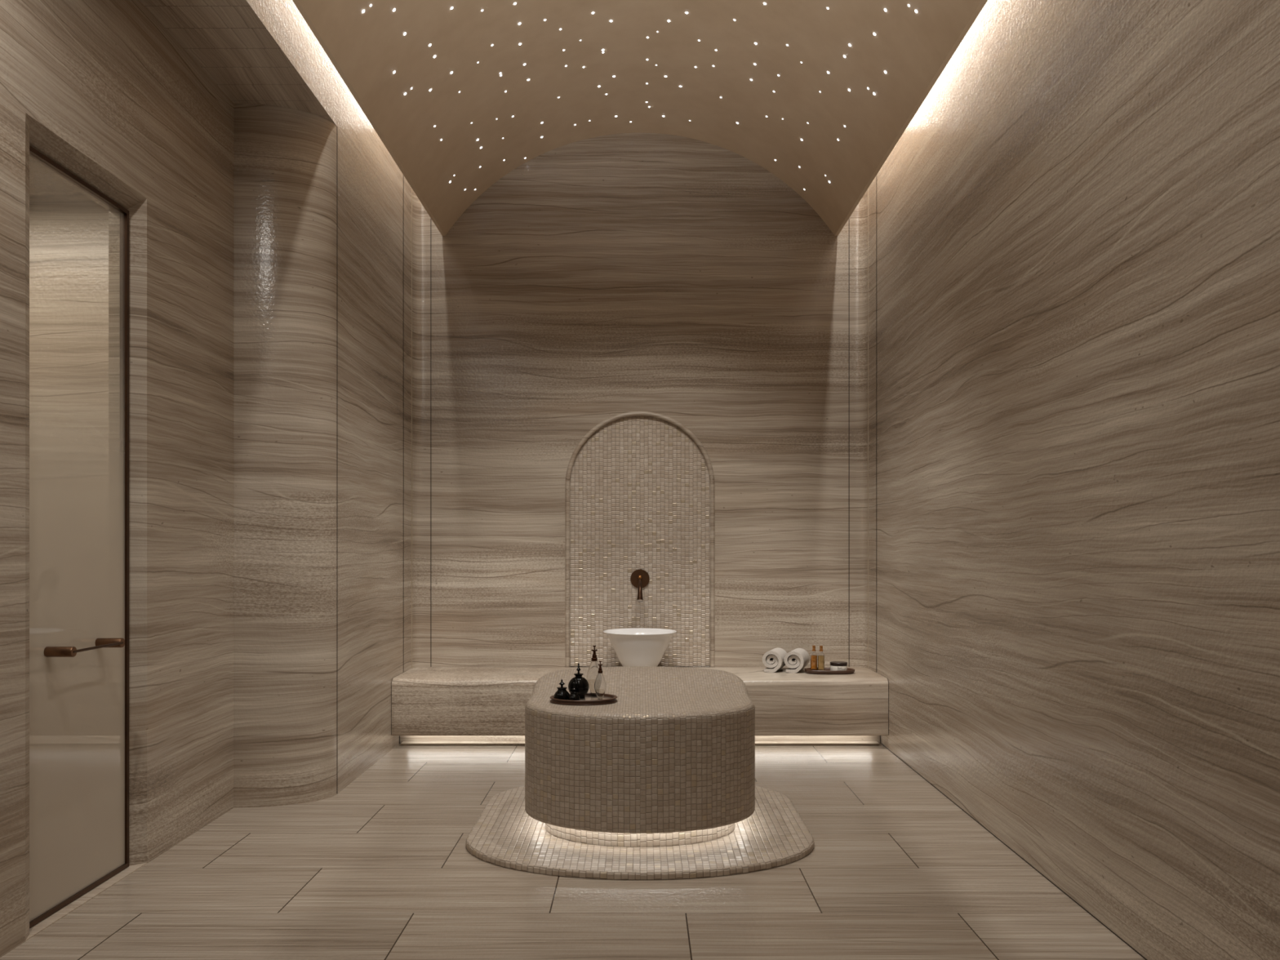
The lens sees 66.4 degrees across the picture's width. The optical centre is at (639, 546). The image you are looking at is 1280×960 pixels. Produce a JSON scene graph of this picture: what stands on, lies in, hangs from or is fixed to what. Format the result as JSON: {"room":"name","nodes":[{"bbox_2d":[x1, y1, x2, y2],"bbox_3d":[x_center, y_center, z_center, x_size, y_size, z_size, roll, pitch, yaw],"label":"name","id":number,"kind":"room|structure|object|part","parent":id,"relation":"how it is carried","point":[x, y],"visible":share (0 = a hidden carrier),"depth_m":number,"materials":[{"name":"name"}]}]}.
{"room":"spa","nodes":[
{"label":"spa","id":0,"kind":"room"},
{"bbox_2d":[29,160,108,494],"bbox_3d":[-3.311,-0.175,3.775,1.979,3.150,2.350,0,0,0],"label":"wall","id":1,"kind":"structure","parent":0,"point":[68,231],"depth_m":4.95,"materials":[{"name":"stone"}]},
{"bbox_2d":[0,0,234,957],"bbox_3d":[-2.250,-0.530,2.550,0.140,3.900,6.700,0,0,0],"label":"wall","id":2,"kind":"structure","parent":0,"point":[101,89],"depth_m":4.32,"materials":[{"name":"stone"}]},
{"bbox_2d":[29,145,128,928],"bbox_3d":[-2.197,-0.036,3.900,0.128,2.860,0.736,0,0,0],"label":"door","id":3,"kind":"structure","parent":2,"relation":"in","point":[79,541],"depth_m":3.90,"materials":[{"name":"beige glass"}]},
{"bbox_3d":[-2.187,0.396,3.690,0.103,0.040,0.040,0,0,0],"label":"handle post","id":4,"kind":"part","parent":3,"relation":"part of","materials":[{"name":"brown metal"}]},
{"bbox_3d":[-2.242,-0.036,3.900,0.006,2.824,0.700,0,0,0],"label":"glass pane","id":5,"kind":"part","parent":3,"relation":"part of","materials":[{"name":"beige glass"}]},
{"bbox_3d":[-2.139,0.396,3.863,0.011,0.011,0.354,0,0,0],"label":"handle","id":6,"kind":"part","parent":3,"relation":"part of","materials":[{"name":"brown metal"}]},
{"bbox_3d":[-2.187,0.396,4.036,0.103,0.040,0.040,0,0,0],"label":"handle post","id":7,"kind":"part","parent":3,"relation":"part of","materials":[{"name":"brown metal"}]},
{"bbox_2d":[234,0,404,807],"bbox_3d":[-1.958,-1.125,3.149,0.485,5.050,7.898,0,0,0],"label":"wall","id":8,"kind":"structure","parent":0,"point":[319,208],"depth_m":5.36,"materials":[{"name":"stone"}]},
{"bbox_2d":[139,0,987,235],"bbox_3d":[-0.250,-3.026,3.275,4.140,1.347,8.249,0,0,0],"label":"ceiling","id":9,"kind":"structure","parent":0,"point":[913,49],"depth_m":5.82,"materials":[{"name":"paint"}]},
{"bbox_2d":[0,742,1145,959],"bbox_3d":[-1.265,1.430,3.300,6.170,0.060,8.400,0,0,0],"label":"floor","id":10,"kind":"structure","parent":0,"point":[382,867],"depth_m":3.95,"materials":[{"name":"stone"}]},
{"bbox_2d":[25,862,146,941],"bbox_3d":[-2.221,1.403,3.897,0.082,0.014,0.855,0,0,0],"label":"threshold","id":11,"kind":"object","parent":10,"relation":"on","point":[69,908],"visible":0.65,"depth_m":3.86,"materials":[{"name":"stone"}]},
{"bbox_2d":[391,666,888,745],"bbox_3d":[0.000,1.155,7.069,3.423,0.489,0.657,0,0,0],"label":"stone bench","id":12,"kind":"object","parent":10,"relation":"on","point":[431,705],"visible":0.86,"depth_m":6.74,"materials":[{"name":"beige stone"}]},
{"bbox_2d":[603,627,676,666],"bbox_3d":[0.000,0.760,7.095,0.531,0.298,0.531,0,0,0],"label":"basin","id":13,"kind":"object","parent":12,"relation":"on","point":[633,646],"visible":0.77,"depth_m":6.94,"materials":[{"name":"white ceramic"}]},
{"bbox_2d":[762,647,786,672],"bbox_3d":[0.996,0.832,7.191,0.145,0.156,0.240,0,0,20],"label":"rolled towel","id":14,"kind":"object","parent":12,"relation":"on","point":[773,659],"visible":0.98,"depth_m":7.09,"materials":[{"name":"white fabric"}]},
{"bbox_2d":[783,648,809,672],"bbox_3d":[1.150,0.832,7.161,0.145,0.156,0.240,0,0,20],"label":"rolled towel","id":15,"kind":"object","parent":12,"relation":"on","point":[797,660],"visible":1,"depth_m":7.07,"materials":[{"name":"white fabric"}]},
{"bbox_2d":[804,667,854,674],"bbox_3d":[1.368,0.895,7.050,0.358,0.028,0.194,0,0,0],"label":"serving tray","id":16,"kind":"object","parent":12,"relation":"on","point":[827,670],"visible":0.82,"depth_m":6.97,"materials":[{"name":"brown wood"}]},
{"bbox_2d":[810,645,817,670],"bbox_3d":[1.256,0.806,7.065,0.050,0.188,0.050,0,0,0],"label":"oil bottle","id":17,"kind":"object","parent":16,"relation":"on","point":[813,655],"visible":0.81,"depth_m":7.05,"materials":[{"name":"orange glass"}]},
{"bbox_2d":[817,645,824,670],"bbox_3d":[1.306,0.806,7.048,0.050,0.188,0.050,0,0,0],"label":"oil bottle","id":18,"kind":"object","parent":16,"relation":"on","point":[820,655],"visible":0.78,"depth_m":7.03,"materials":[{"name":"glass"}]},
{"bbox_2d":[830,661,847,671],"bbox_3d":[1.432,0.866,7.050,0.123,0.070,0.123,0,0,-6],"label":"jar","id":19,"kind":"object","parent":16,"relation":"on","point":[834,665],"visible":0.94,"depth_m":7.00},
{"bbox_2d":[466,786,813,879],"bbox_3d":[0.000,1.384,4.970,1.640,0.030,1.730,0,0,0],"label":"step","id":20,"kind":"structure","parent":10,"relation":"on","point":[504,834],"depth_m":4.41,"materials":[{"name":"tile"}]},
{"bbox_2d":[524,666,755,847],"bbox_3d":[0.000,1.022,4.972,1.124,0.692,1.186,0,0,0],"label":"massage table","id":21,"kind":"object","parent":20,"relation":"on","point":[671,762],"visible":0.95,"depth_m":4.46,"materials":[{"name":"tile"}]},
{"bbox_2d":[549,693,617,705],"bbox_3d":[-0.274,0.740,4.755,0.329,0.024,0.250,0,0,0],"label":"serving tray","id":22,"kind":"object","parent":21,"relation":"on","point":[588,700],"visible":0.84,"depth_m":4.67,"materials":[{"name":"brown paint"}]},
{"bbox_2d":[553,678,569,699],"bbox_3d":[-0.377,0.688,4.722,0.079,0.102,0.079,0,0,0],"label":"lidded jar","id":23,"kind":"object","parent":22,"relation":"on","point":[562,693],"visible":0.99,"depth_m":4.70,"materials":[{"name":"black paint"}]},
{"bbox_3d":[-0.377,0.681,4.722,0.050,0.007,0.050,0,0,0],"label":"jar lid","id":24,"kind":"part","parent":23,"relation":"part of","materials":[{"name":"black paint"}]},
{"bbox_2d":[568,685,580,700],"bbox_3d":[-0.316,0.702,4.684,0.058,0.075,0.058,0,0,0],"label":"lidded jar","id":25,"kind":"object","parent":22,"relation":"on","point":[574,695],"visible":0.99,"depth_m":4.67,"materials":[{"name":"black paint"}]},
{"bbox_2d":[568,662,589,698],"bbox_3d":[-0.300,0.654,4.787,0.103,0.170,0.103,0,0,0],"label":"lidded jar","id":26,"kind":"object","parent":22,"relation":"on","point":[580,683],"visible":0.95,"depth_m":4.75,"materials":[{"name":"black paint"}]},
{"bbox_3d":[-0.300,0.624,4.787,0.048,0.010,0.048,0,0,0],"label":"jar lid","id":27,"kind":"part","parent":26,"relation":"part of","materials":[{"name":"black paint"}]},
{"bbox_2d":[586,645,599,696],"bbox_3d":[-0.226,0.614,4.850,0.078,0.250,0.078,0,0,29],"label":"flask","id":28,"kind":"object","parent":22,"relation":"on","point":[592,673],"visible":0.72,"depth_m":4.83,"materials":[{"name":"clear glass"}]},
{"bbox_2d":[594,661,606,699],"bbox_3d":[-0.192,0.645,4.715,0.059,0.189,0.059,0,0,0],"label":"flask","id":29,"kind":"object","parent":22,"relation":"on","point":[600,686],"visible":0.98,"depth_m":4.70,"materials":[{"name":"clear glass"}]},
{"bbox_2d":[880,742,1146,959],"bbox_3d":[1.716,1.397,3.080,0.006,0.004,7.740,0,0,0],"label":"baseboard","id":30,"kind":"structure","parent":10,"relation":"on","point":[881,743],"depth_m":4.24,"materials":[{"name":"brown stone"}]},
{"bbox_2d":[403,133,876,671],"bbox_3d":[0.000,-1.125,7.320,3.600,5.150,0.460,0,0,0],"label":"wall","id":31,"kind":"structure","parent":0,"point":[597,279],"depth_m":7.40,"materials":[{"name":"stone"}]},
{"bbox_2d":[411,188,412,668],"bbox_3d":[-1.709,-0.996,7.321,0.006,3.808,0.014,0,0,0],"label":"joint","id":32,"kind":"object","parent":31,"relation":"attached to","point":[411,188],"visible":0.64,"depth_m":7.32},
{"bbox_2d":[564,411,715,666],"bbox_3d":[0.000,-0.059,7.418,1.132,1.934,0.064,0,0,0],"label":"wall niche","id":33,"kind":"object","parent":31,"relation":"attached to","point":[640,486],"visible":1,"depth_m":7.42,"materials":[{"name":"tile"}]},
{"bbox_2d":[630,568,649,602],"bbox_3d":[0.000,0.290,7.325,0.145,0.241,0.185,0,0,0],"label":"tap","id":34,"kind":"object","parent":33,"relation":"attached to","point":[639,578],"visible":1,"depth_m":7.41,"materials":[{"name":"brown metal"}]},
{"bbox_3d":[0.000,0.242,7.411,0.145,0.145,0.013,0,0,0],"label":"wall plate","id":35,"kind":"part","parent":34,"relation":"part of","materials":[{"name":"brown metal"}]},
{"bbox_3d":[0.000,0.315,7.319,0.050,0.155,0.173,0,0,0],"label":"spout","id":36,"kind":"part","parent":34,"relation":"part of","materials":[{"name":"brown metal"}]},
{"bbox_2d":[867,188,868,668],"bbox_3d":[1.709,-0.996,7.321,0.006,3.808,0.014,0,0,0],"label":"joint","id":37,"kind":"object","parent":31,"relation":"attached to","point":[868,188],"visible":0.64,"depth_m":7.32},
{"bbox_2d":[875,0,1279,959],"bbox_3d":[1.765,-1.125,3.149,0.100,5.150,7.898,0,0,0],"label":"wall","id":38,"kind":"structure","parent":0,"point":[1077,249],"depth_m":3.63,"materials":[{"name":"stone"}]}
]}

